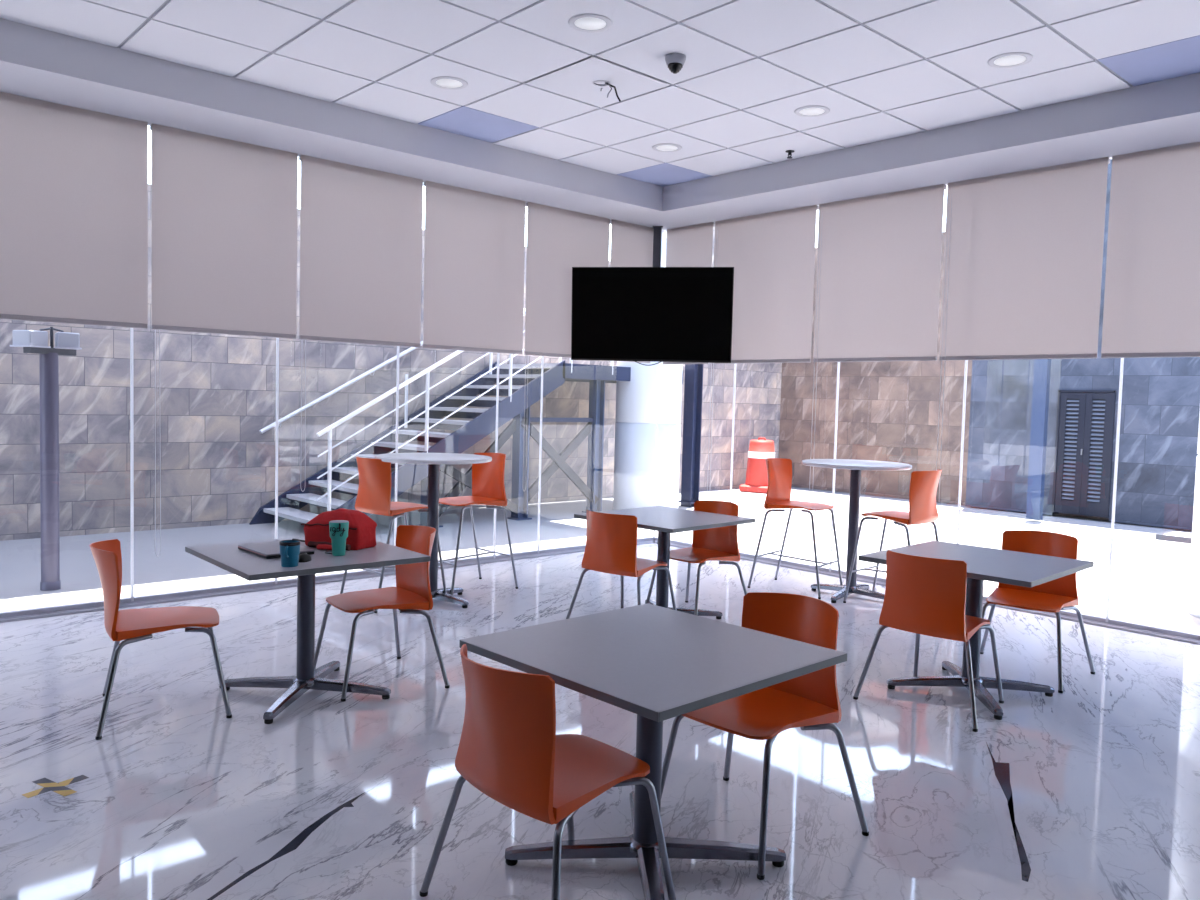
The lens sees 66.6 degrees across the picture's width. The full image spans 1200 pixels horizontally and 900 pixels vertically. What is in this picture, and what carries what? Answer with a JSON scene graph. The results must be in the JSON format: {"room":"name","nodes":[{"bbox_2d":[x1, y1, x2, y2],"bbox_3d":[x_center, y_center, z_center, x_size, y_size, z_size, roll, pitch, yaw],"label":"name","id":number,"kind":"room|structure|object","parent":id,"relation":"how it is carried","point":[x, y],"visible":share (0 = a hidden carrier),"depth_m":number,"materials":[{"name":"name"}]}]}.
{"room":"eatery","nodes":[
{"label":"eatery","id":0,"kind":"room"},
{"bbox_2d":[0,184,781,540],"bbox_3d":[-5.353,-1.488,10.034,24.300,4.800,0.200,-1,4,-42],"label":"wall","id":1,"kind":"structure","parent":0,"point":[215,393],"depth_m":10.87,"materials":[{"name":"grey stone"}]},
{"bbox_2d":[259,309,524,433],"bbox_3d":[-2.029,-1.163,12.874,5.612,1.841,0.136,-1,4,-42],"label":"wall handrail","id":2,"kind":"object","parent":1,"relation":"attached to","point":[410,349],"visible":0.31,"depth_m":11.64,"materials":[{"name":"metal"}]},
{"bbox_2d":[0,543,1199,899],"bbox_3d":[0.044,1.469,2.607,10.914,0.121,10.375,-1,4,-42],"label":"floor","id":3,"kind":"structure","parent":0,"point":[1090,790],"depth_m":3.85,"materials":[{"name":"white stone"}]},
{"bbox_2d":[22,775,88,797],"bbox_3d":[-2.108,1.300,3.533,0.201,0.002,0.202,1,3,-12],"label":"tape","id":4,"kind":"object","parent":3,"relation":"on","point":[49,785],"visible":1,"depth_m":3.53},
{"bbox_2d":[90,539,231,739],"bbox_3d":[-2.108,0.846,4.391,0.601,0.814,0.658,0,4,-26],"label":"dining chair","id":5,"kind":"object","parent":3,"relation":"on","point":[132,625],"visible":1,"depth_m":4.28,"materials":[{"name":"orange plastic"}]},
{"bbox_2d":[185,537,429,723],"bbox_3d":[-1.503,0.884,4.671,0.908,0.740,0.908,-1,4,-41],"label":"square table","id":6,"kind":"object","parent":3,"relation":"on","point":[227,556],"visible":0.89,"depth_m":4.62,"materials":[{"name":"grey laminate"}]},
{"bbox_2d":[238,541,314,558],"bbox_3d":[-1.633,0.502,4.604,0.250,0.023,0.352,-1,4,-43],"label":"laptop","id":7,"kind":"object","parent":6,"relation":"on","point":[268,550],"visible":0.66,"depth_m":4.55,"materials":[{"name":"silver metal"}]},
{"bbox_2d":[279,540,299,566],"bbox_3d":[-1.442,0.481,4.237,0.093,0.116,0.102,4,4,35],"label":"mug","id":8,"kind":"object","parent":6,"relation":"on","point":[289,549],"visible":1,"depth_m":4.21,"materials":[{"name":"blue ceramic"}]},
{"bbox_2d":[299,553,310,562],"bbox_3d":[-1.417,0.512,4.381,0.060,0.039,0.100,2,3,2],"label":"computer mouse","id":9,"kind":"object","parent":6,"relation":"on","point":[304,557],"visible":0.91,"depth_m":4.35,"materials":[{"name":"black plastic"}]},
{"bbox_2d":[301,508,376,550],"bbox_3d":[-1.387,0.409,4.799,0.358,0.199,0.282,3,3,20],"label":"bag","id":10,"kind":"object","parent":6,"relation":"on","point":[362,529],"visible":0.88,"depth_m":4.76,"materials":[{"name":"fabric"}]},
{"bbox_2d":[329,520,348,555],"bbox_3d":[-1.301,0.439,4.552,0.096,0.172,0.096,-1,4,-42],"label":"tumbler","id":11,"kind":"object","parent":6,"relation":"on","point":[338,529],"visible":1,"depth_m":4.52,"materials":[{"name":"teal plastic"}]},
{"bbox_2d":[0,537,655,622],"bbox_3d":[-3.429,1.082,6.404,10.874,0.052,0.100,-1,4,-42],"label":"baseboard","id":12,"kind":"structure","parent":3,"relation":"on","point":[76,608],"depth_m":6.96,"materials":[{"name":"paint"}]},
{"bbox_2d":[130,328,133,601],"bbox_3d":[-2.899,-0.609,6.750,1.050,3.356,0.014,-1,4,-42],"label":"window mullion","id":13,"kind":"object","parent":12,"relation":"on","point":[131,329],"depth_m":6.43,"materials":[{"name":"white metal"}]},
{"bbox_2d":[275,338,278,583],"bbox_3d":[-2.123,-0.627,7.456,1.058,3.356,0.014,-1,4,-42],"label":"window mullion","id":14,"kind":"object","parent":12,"relation":"on","point":[277,339],"depth_m":7.13,"materials":[{"name":"white metal"}]},
{"bbox_2d":[394,346,399,569],"bbox_3d":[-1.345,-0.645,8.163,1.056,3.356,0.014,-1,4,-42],"label":"window mullion","id":15,"kind":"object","parent":12,"relation":"on","point":[398,347],"depth_m":7.83,"materials":[{"name":"white metal"}]},
{"bbox_2d":[493,353,499,557],"bbox_3d":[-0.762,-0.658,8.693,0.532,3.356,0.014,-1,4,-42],"label":"window mullion","id":16,"kind":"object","parent":12,"relation":"on","point":[498,354],"depth_m":8.54,"materials":[{"name":"white metal"}]},
{"bbox_2d":[537,356,543,552],"bbox_3d":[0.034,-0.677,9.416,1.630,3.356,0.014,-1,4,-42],"label":"window mullion","id":17,"kind":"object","parent":12,"relation":"attached to","point":[542,358],"depth_m":8.91,"materials":[{"name":"white metal"}]},
{"bbox_2d":[314,525,449,701],"bbox_3d":[-1.189,0.840,4.941,0.601,0.814,0.658,-1,4,-36],"label":"dining chair","id":18,"kind":"object","parent":3,"relation":"on","point":[412,590],"visible":0.96,"depth_m":4.97,"materials":[{"name":"orange plastic"}]},
{"bbox_2d":[340,456,446,612],"bbox_3d":[-1.529,0.590,6.835,0.511,1.087,0.650,5,4,44],"label":"bar stool","id":19,"kind":"object","parent":3,"relation":"on","point":[374,490],"visible":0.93,"depth_m":6.59,"materials":[{"name":"orange plastic"}]},
{"bbox_2d":[375,453,491,609],"bbox_3d":[-1.250,0.593,6.834,0.860,1.096,0.860,-1,4,-42],"label":"bar table","id":20,"kind":"object","parent":3,"relation":"on","point":[433,460],"visible":0.82,"depth_m":6.78,"materials":[{"name":"laminate"}]},
{"bbox_2d":[438,453,517,594],"bbox_3d":[-1.055,0.574,7.349,0.650,1.087,0.512,-2,4,-44],"label":"bar stool","id":21,"kind":"object","parent":3,"relation":"on","point":[488,487],"visible":0.94,"depth_m":7.46,"materials":[{"name":"orange plastic"}]},
{"bbox_2d":[420,644,675,899],"bbox_3d":[-0.139,0.989,2.748,0.601,0.814,0.658,-1,4,-42],"label":"dining chair","id":22,"kind":"object","parent":3,"relation":"on","point":[510,750],"visible":0.97,"depth_m":2.54,"materials":[{"name":"orange plastic"}]},
{"bbox_2d":[566,510,676,618],"bbox_3d":[0.179,0.807,6.205,0.658,0.814,0.601,4,4,38],"label":"dining chair","id":23,"kind":"object","parent":3,"relation":"on","point":[611,539],"visible":0.94,"depth_m":5.98,"materials":[{"name":"orange plastic"}]},
{"bbox_2d":[459,603,846,899],"bbox_3d":[0.163,1.018,3.042,0.908,0.740,0.908,-1,4,-43],"label":"square table","id":24,"kind":"object","parent":3,"relation":"on","point":[657,664],"visible":0.92,"depth_m":2.99,"materials":[{"name":"grey laminate"}]},
{"bbox_2d":[574,506,754,618],"bbox_3d":[0.447,0.837,6.471,0.908,0.740,0.908,5,4,45],"label":"square table","id":25,"kind":"object","parent":3,"relation":"on","point":[664,520],"visible":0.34,"depth_m":6.43,"materials":[{"name":"grey laminate"}]},
{"bbox_2d":[646,500,746,614],"bbox_3d":[0.713,0.797,6.654,0.601,0.814,0.658,-1,4,-43],"label":"dining chair","id":26,"kind":"object","parent":3,"relation":"on","point":[720,544],"visible":0.86,"depth_m":6.74,"materials":[{"name":"orange plastic"}]},
{"bbox_2d":[661,592,868,879],"bbox_3d":[0.573,0.976,3.340,0.601,0.814,0.658,-2,4,-45],"label":"dining chair","id":27,"kind":"object","parent":3,"relation":"on","point":[810,701],"visible":0.73,"depth_m":3.35,"materials":[{"name":"orange plastic"}]},
{"bbox_2d":[747,458,842,598],"bbox_3d":[1.666,0.629,7.670,0.650,1.087,0.512,4,4,38],"label":"bar stool","id":28,"kind":"object","parent":3,"relation":"on","point":[779,470],"visible":0.98,"depth_m":7.72,"materials":[{"name":"orange plastic"}]},
{"bbox_2d":[802,459,911,602],"bbox_3d":[2.058,0.649,7.426,0.860,1.096,0.860,-1,4,-42],"label":"bar table","id":29,"kind":"object","parent":3,"relation":"on","point":[855,466],"visible":0.93,"depth_m":7.38,"materials":[{"name":"laminate"}]},
{"bbox_2d":[843,469,941,602],"bbox_3d":[2.323,0.677,7.116,0.511,1.087,0.650,-2,4,-45],"label":"bar stool","id":30,"kind":"object","parent":3,"relation":"on","point":[923,484],"visible":0.94,"depth_m":6.89,"materials":[{"name":"orange plastic"}]},
{"bbox_2d":[654,537,1199,644],"bbox_3d":[4.070,1.290,6.247,0.100,0.052,10.335,-1,4,-42],"label":"baseboard","id":31,"kind":"structure","parent":3,"relation":"on","point":[1182,636],"depth_m":6.88,"materials":[{"name":"metal"}]},
{"bbox_2d":[653,231,663,536],"bbox_3d":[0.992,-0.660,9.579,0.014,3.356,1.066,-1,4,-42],"label":"window mullion","id":32,"kind":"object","parent":31,"relation":"on","point":[662,256],"depth_m":9.98,"materials":[{"name":"white metal"}]},
{"bbox_2d":[729,364,735,501],"bbox_3d":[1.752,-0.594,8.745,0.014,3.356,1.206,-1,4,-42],"label":"window mullion","id":33,"kind":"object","parent":31,"relation":"on","point":[734,386],"depth_m":9.20,"materials":[{"name":"white metal"}]},
{"bbox_2d":[829,362,839,571],"bbox_3d":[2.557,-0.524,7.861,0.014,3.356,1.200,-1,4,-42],"label":"window mullion","id":34,"kind":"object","parent":31,"relation":"on","point":[838,364],"depth_m":8.33,"materials":[{"name":"white metal"}]},
{"bbox_2d":[956,360,967,543],"bbox_3d":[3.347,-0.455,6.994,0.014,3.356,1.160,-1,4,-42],"label":"window mullion","id":35,"kind":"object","parent":31,"relation":"on","point":[966,361],"depth_m":7.44,"materials":[{"name":"white metal"}]},
{"bbox_2d":[1106,358,1123,621],"bbox_3d":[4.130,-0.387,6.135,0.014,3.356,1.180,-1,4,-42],"label":"window mullion","id":36,"kind":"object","parent":31,"relation":"on","point":[1122,359],"depth_m":6.60,"materials":[{"name":"white metal"}]},
{"bbox_2d":[853,550,1003,731],"bbox_3d":[1.769,0.928,4.786,0.658,0.814,0.601,5,4,44],"label":"dining chair","id":37,"kind":"object","parent":3,"relation":"on","point":[924,595],"visible":0.98,"depth_m":4.58,"materials":[{"name":"orange plastic"}]},
{"bbox_2d":[858,541,1093,719],"bbox_3d":[2.040,0.960,4.998,0.908,0.740,0.908,-2,4,-45],"label":"square table","id":38,"kind":"object","parent":3,"relation":"on","point":[1030,570],"visible":0.91,"depth_m":4.97,"materials":[{"name":"grey laminate"}]},
{"bbox_2d":[980,530,1094,692],"bbox_3d":[2.538,0.914,5.401,0.658,0.814,0.601,4,4,37],"label":"dining chair","id":39,"kind":"object","parent":3,"relation":"on","point":[1056,595],"visible":0.8,"depth_m":5.47,"materials":[{"name":"orange plastic"}]},
{"bbox_2d":[0,0,1199,175],"bbox_3d":[0.220,-2.387,2.448,11.474,0.370,10.735,-1,4,-42],"label":"ceiling","id":40,"kind":"structure","parent":0,"point":[882,69],"depth_m":5.51,"materials":[{"name":"tile"}]},
{"bbox_2d":[0,18,662,219],"bbox_3d":[-3.387,-2.397,5.715,10.132,0.302,0.742,-1,4,-42],"label":"ceiling beam","id":41,"kind":"structure","parent":40,"relation":"attached to","point":[36,63],"depth_m":6.46,"materials":[{"name":"grey paint"}]},
{"bbox_2d":[0,92,147,328],"bbox_3d":[-3.566,-1.553,6.029,1.073,1.424,0.046,-1,4,-42],"label":"roller blind","id":42,"kind":"object","parent":41,"relation":"hanging from","point":[74,181],"visible":1,"depth_m":6.06,"materials":[{"name":"fabric"}]},
{"bbox_2d":[150,123,297,556],"bbox_3d":[-2.780,-0.762,6.807,1.057,3.048,0.046,-1,4,-42],"label":"roller blind","id":43,"kind":"object","parent":41,"relation":"hanging from","point":[224,211],"visible":1,"depth_m":6.72,"materials":[{"name":"fabric"}]},
{"bbox_2d":[299,154,422,491],"bbox_3d":[-1.962,-0.989,7.534,1.087,2.630,0.046,-1,4,-42],"label":"roller blind","id":44,"kind":"object","parent":41,"relation":"hanging from","point":[361,227],"visible":1,"depth_m":7.46,"materials":[{"name":"fabric"}]},
{"bbox_2d":[423,181,525,354],"bbox_3d":[-1.126,-1.607,8.247,1.079,1.430,0.046,-1,4,-42],"label":"roller blind","id":45,"kind":"object","parent":41,"relation":"hanging from","point":[474,249],"visible":1,"depth_m":8.21,"materials":[{"name":"fabric"}]},
{"bbox_2d":[523,202,609,490],"bbox_3d":[-0.337,-0.975,9.016,1.050,2.734,0.046,-1,4,-42],"label":"roller blind","id":46,"kind":"object","parent":41,"relation":"hanging from","point":[559,240],"visible":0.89,"depth_m":8.85,"materials":[{"name":"fabric"}]},
{"bbox_2d":[431,76,467,89],"bbox_3d":[-0.999,-2.430,6.053,0.244,0.006,0.244,-1,4,-42],"label":"recessed light","id":47,"kind":"object","parent":40,"relation":"in","point":[444,82],"visible":1,"depth_m":6.04,"materials":[{"name":"white paint"}]},
{"bbox_2d":[436,79,462,87],"bbox_3d":[-0.999,-2.431,6.053,0.176,0.004,0.176,-1,4,-42],"label":"diffuser","id":48,"kind":"object","parent":47,"relation":"attached to","point":[441,83],"depth_m":6.06,"materials":[{"name":"white plastic"}]},
{"bbox_2d":[418,106,538,142],"bbox_3d":[-0.934,-2.492,7.011,0.686,0.010,0.621,-1,4,-42],"label":"ceiling panel","id":49,"kind":"object","parent":40,"relation":"attached to","point":[464,121],"visible":1,"depth_m":6.99,"materials":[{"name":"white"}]},
{"bbox_2d":[568,13,611,32],"bbox_3d":[-0.053,-2.348,5.029,0.244,0.006,0.244,-1,4,-42],"label":"recessed light","id":50,"kind":"object","parent":40,"relation":"in","point":[588,22],"visible":1,"depth_m":5.02,"materials":[{"name":"white paint"}]},
{"bbox_2d":[574,17,605,29],"bbox_3d":[-0.053,-2.349,5.029,0.176,0.004,0.176,-1,4,-42],"label":"diffuser","id":51,"kind":"object","parent":50,"relation":"attached to","point":[580,23],"depth_m":5.03,"materials":[{"name":"white plastic"}]},
{"bbox_2d":[592,80,620,101],"bbox_3d":[0.017,-2.343,5.990,0.138,0.148,0.235,-1,4,-34],"label":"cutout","id":52,"kind":"object","parent":40,"relation":"attached to","point":[600,83],"visible":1,"depth_m":5.98,"materials":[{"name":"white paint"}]},
{"bbox_2d":[617,163,710,186],"bbox_3d":[0.592,-2.528,8.398,0.620,0.010,0.621,-1,4,-42],"label":"ceiling panel","id":53,"kind":"object","parent":40,"relation":"attached to","point":[665,174],"visible":1,"depth_m":8.38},
{"bbox_2d":[652,143,681,151],"bbox_3d":[0.547,-2.466,7.459,0.244,0.006,0.244,-1,4,-42],"label":"recessed light","id":54,"kind":"object","parent":40,"relation":"in","point":[664,147],"visible":1,"depth_m":7.45,"materials":[{"name":"white paint"}]},
{"bbox_2d":[656,145,677,150],"bbox_3d":[0.547,-2.467,7.459,0.176,0.004,0.176,-1,4,-42],"label":"diffuser","id":55,"kind":"object","parent":54,"relation":"attached to","point":[658,147],"depth_m":7.46,"materials":[{"name":"white plastic"}]},
{"bbox_2d":[665,53,685,73],"bbox_3d":[0.452,-2.314,5.493,0.124,0.098,0.124,-1,4,-42],"label":"dome camera","id":56,"kind":"object","parent":40,"relation":"attached to","point":[675,62],"visible":1,"depth_m":5.46,"materials":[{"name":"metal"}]},
{"bbox_2d":[785,150,793,158],"bbox_3d":[1.552,-2.415,7.470,0.072,0.056,0.072,-1,4,-42],"label":"sprinkler","id":57,"kind":"object","parent":40,"relation":"attached to","point":[789,152],"visible":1,"depth_m":7.46,"materials":[{"name":"black metal"}]},
{"bbox_2d":[794,105,829,116],"bbox_3d":[1.493,-2.385,6.435,0.244,0.006,0.244,-1,4,-42],"label":"recessed light","id":58,"kind":"object","parent":40,"relation":"in","point":[814,110],"visible":1,"depth_m":6.43,"materials":[{"name":"white paint"}]},
{"bbox_2d":[799,108,824,114],"bbox_3d":[1.493,-2.385,6.435,0.176,0.004,0.176,-1,4,-42],"label":"diffuser","id":59,"kind":"object","parent":58,"relation":"attached to","point":[802,111],"depth_m":6.43,"materials":[{"name":"white plastic"}]},
{"bbox_2d":[618,73,1199,231],"bbox_3d":[3.889,-2.209,5.831,0.782,0.302,10.375,-1,4,-42],"label":"ceiling beam","id":60,"kind":"structure","parent":40,"relation":"attached to","point":[1164,113],"depth_m":6.82,"materials":[{"name":"grey paint"}]},
{"bbox_2d":[610,219,653,362],"bbox_3d":[0.317,-1.639,9.559,0.618,1.434,0.046,-1,4,-42],"label":"roller blind","id":61,"kind":"object","parent":60,"relation":"hanging from","point":[631,244],"visible":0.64,"depth_m":9.50,"materials":[{"name":"fabric"}]},
{"bbox_2d":[571,226,733,365],"bbox_3d":[0.583,-1.582,9.211,1.550,1.498,1.063,2,3,10],"label":"television","id":62,"kind":"object","parent":60,"relation":"hanging from","point":[656,313],"visible":1,"depth_m":8.73,"materials":[{"name":"black plastic"}]},
{"bbox_2d":[663,222,714,364],"bbox_3d":[0.928,-1.621,9.582,0.046,1.440,0.650,-1,4,-42],"label":"roller blind","id":63,"kind":"object","parent":60,"relation":"hanging from","point":[687,246],"visible":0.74,"depth_m":9.53,"materials":[{"name":"fabric"}]},
{"bbox_2d":[707,205,818,499],"bbox_3d":[1.547,-0.840,8.909,0.062,2.892,1.216,-1,4,-42],"label":"roller blind","id":64,"kind":"object","parent":60,"relation":"hanging from","point":[771,255],"visible":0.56,"depth_m":8.77,"materials":[{"name":"fabric"}]},
{"bbox_2d":[809,184,946,501],"bbox_3d":[2.381,-0.843,7.992,0.062,2.742,1.206,-1,4,-42],"label":"roller blind","id":65,"kind":"object","parent":60,"relation":"hanging from","point":[878,273],"visible":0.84,"depth_m":7.92,"materials":[{"name":"fabric"}]},
{"bbox_2d":[936,157,1109,528],"bbox_3d":[3.209,-0.720,7.084,0.062,2.842,1.210,-1,4,-42],"label":"roller blind","id":66,"kind":"object","parent":60,"relation":"hanging from","point":[1023,250],"visible":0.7,"depth_m":7.00,"materials":[{"name":"fabric"}]},
{"bbox_2d":[1101,142,1199,357],"bbox_3d":[4.064,-1.348,6.140,0.046,1.440,1.208,-1,4,-42],"label":"roller blind","id":67,"kind":"object","parent":60,"relation":"hanging from","point":[1152,294],"visible":1,"depth_m":6.35,"materials":[{"name":"fabric"}]},
{"bbox_2d":[988,52,1032,67],"bbox_3d":[2.423,-2.303,5.400,0.244,0.006,0.244,-1,4,-42],"label":"recessed light","id":68,"kind":"object","parent":40,"relation":"in","point":[1012,59],"visible":1,"depth_m":5.39,"materials":[{"name":"white paint"}]},
{"bbox_2d":[994,55,1025,65],"bbox_3d":[2.423,-2.304,5.400,0.176,0.004,0.176,-1,4,-42],"label":"diffuser","id":69,"kind":"object","parent":68,"relation":"attached to","point":[1004,60],"depth_m":5.40,"materials":[{"name":"white plastic"}]},
{"bbox_2d":[1098,35,1199,85],"bbox_3d":[3.388,-2.284,5.329,0.620,0.010,0.686,-1,4,-42],"label":"ceiling panel","id":70,"kind":"object","parent":40,"relation":"attached to","point":[1178,58],"visible":1,"depth_m":5.39,"materials":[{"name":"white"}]},
{"bbox_2d":[779,232,1108,519],"bbox_3d":[5.788,-1.417,15.771,0.200,4.600,6.600,-1,4,-42],"label":"wall","id":71,"kind":"structure","parent":0,"point":[889,411],"depth_m":16.46,"materials":[{"name":"brown stone"}]},
{"bbox_2d":[965,159,1199,529],"bbox_3d":[9.158,-2.841,11.804,0.400,8.040,8.580,-1,4,-42],"label":"wall","id":72,"kind":"structure","parent":0,"point":[1160,404],"depth_m":13.35,"materials":[{"name":"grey stone"}]},
{"bbox_2d":[1052,390,1115,517],"bbox_3d":[7.242,0.043,13.689,0.100,1.873,0.800,-1,4,-42],"label":"door","id":73,"kind":"structure","parent":72,"relation":"in","point":[1085,421],"depth_m":13.67,"materials":[{"name":"metal"}]},
{"label":"outside","id":74,"kind":"structure","parent":0,"visible":0},
{"bbox_2d":[0,486,1199,633],"bbox_3d":[0.470,1.275,8.160,70.000,0.200,70.000,-1,4,-42],"label":"ground","id":75,"kind":"structure","parent":74,"point":[1150,576],"depth_m":10.22,"materials":[{"name":"concrete"}]},
{"bbox_2d":[10,327,81,590],"bbox_3d":[-4.309,0.073,7.127,0.470,2.060,0.273,-1,4,-42],"label":"lamp post","id":76,"kind":"object","parent":75,"relation":"on","point":[32,341],"visible":1,"depth_m":7.11,"materials":[{"name":"grey metal"}]},
{"bbox_2d":[249,311,683,526],"bbox_3d":[-1.463,-0.652,12.326,5.930,3.086,1.565,-1,4,-42],"label":"staircase","id":77,"kind":"structure","parent":75,"relation":"on","point":[466,434],"depth_m":11.95,"materials":[{"name":"grey metal"}]},
{"bbox_2d":[613,231,682,509],"bbox_3d":[0.739,-1.684,13.319,0.960,5.154,0.960,-1,4,-42],"label":"round column","id":78,"kind":"structure","parent":75,"relation":"on","point":[636,398],"depth_m":12.99,"materials":[{"name":"white paint"}]},
{"bbox_2d":[678,364,702,506],"bbox_3d":[1.459,-1.726,14.012,0.300,5.200,0.300,-1,4,-42],"label":"steel post","id":79,"kind":"object","parent":75,"relation":"on","point":[693,385],"visible":0.38,"depth_m":14.07,"materials":[{"name":"grey metal"}]},
{"bbox_2d":[739,437,774,493],"bbox_3d":[2.950,0.269,16.735,0.600,0.999,0.600,3,4,30],"label":"traffic barrel","id":80,"kind":"object","parent":75,"relation":"on","point":[756,481],"visible":0.84,"depth_m":16.52,"materials":[{"name":"orange plastic"}]},
{"bbox_2d":[1026,359,1050,519],"bbox_3d":[6.430,-1.163,13.287,0.120,4.360,0.190,-1,4,-42],"label":"steel post","id":81,"kind":"object","parent":75,"relation":"on","point":[1042,367],"visible":0.64,"depth_m":13.29,"materials":[{"name":"metal"}]},
{"bbox_2d":[1155,530,1191,543],"bbox_3d":[7.700,1.136,11.727,0.730,0.070,0.800,-1,4,-42],"label":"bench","id":82,"kind":"object","parent":75,"relation":"on","point":[1173,535],"visible":0.83,"depth_m":11.72,"materials":[{"name":"white metal"}]},
{"bbox_2d":[1187,412,1199,617],"bbox_3d":[5.315,-1.221,7.138,0.960,5.154,0.960,-1,4,-42],"label":"round column","id":83,"kind":"structure","parent":75,"relation":"on","point":[1193,606],"depth_m":7.36,"materials":[{"name":"white paint"}]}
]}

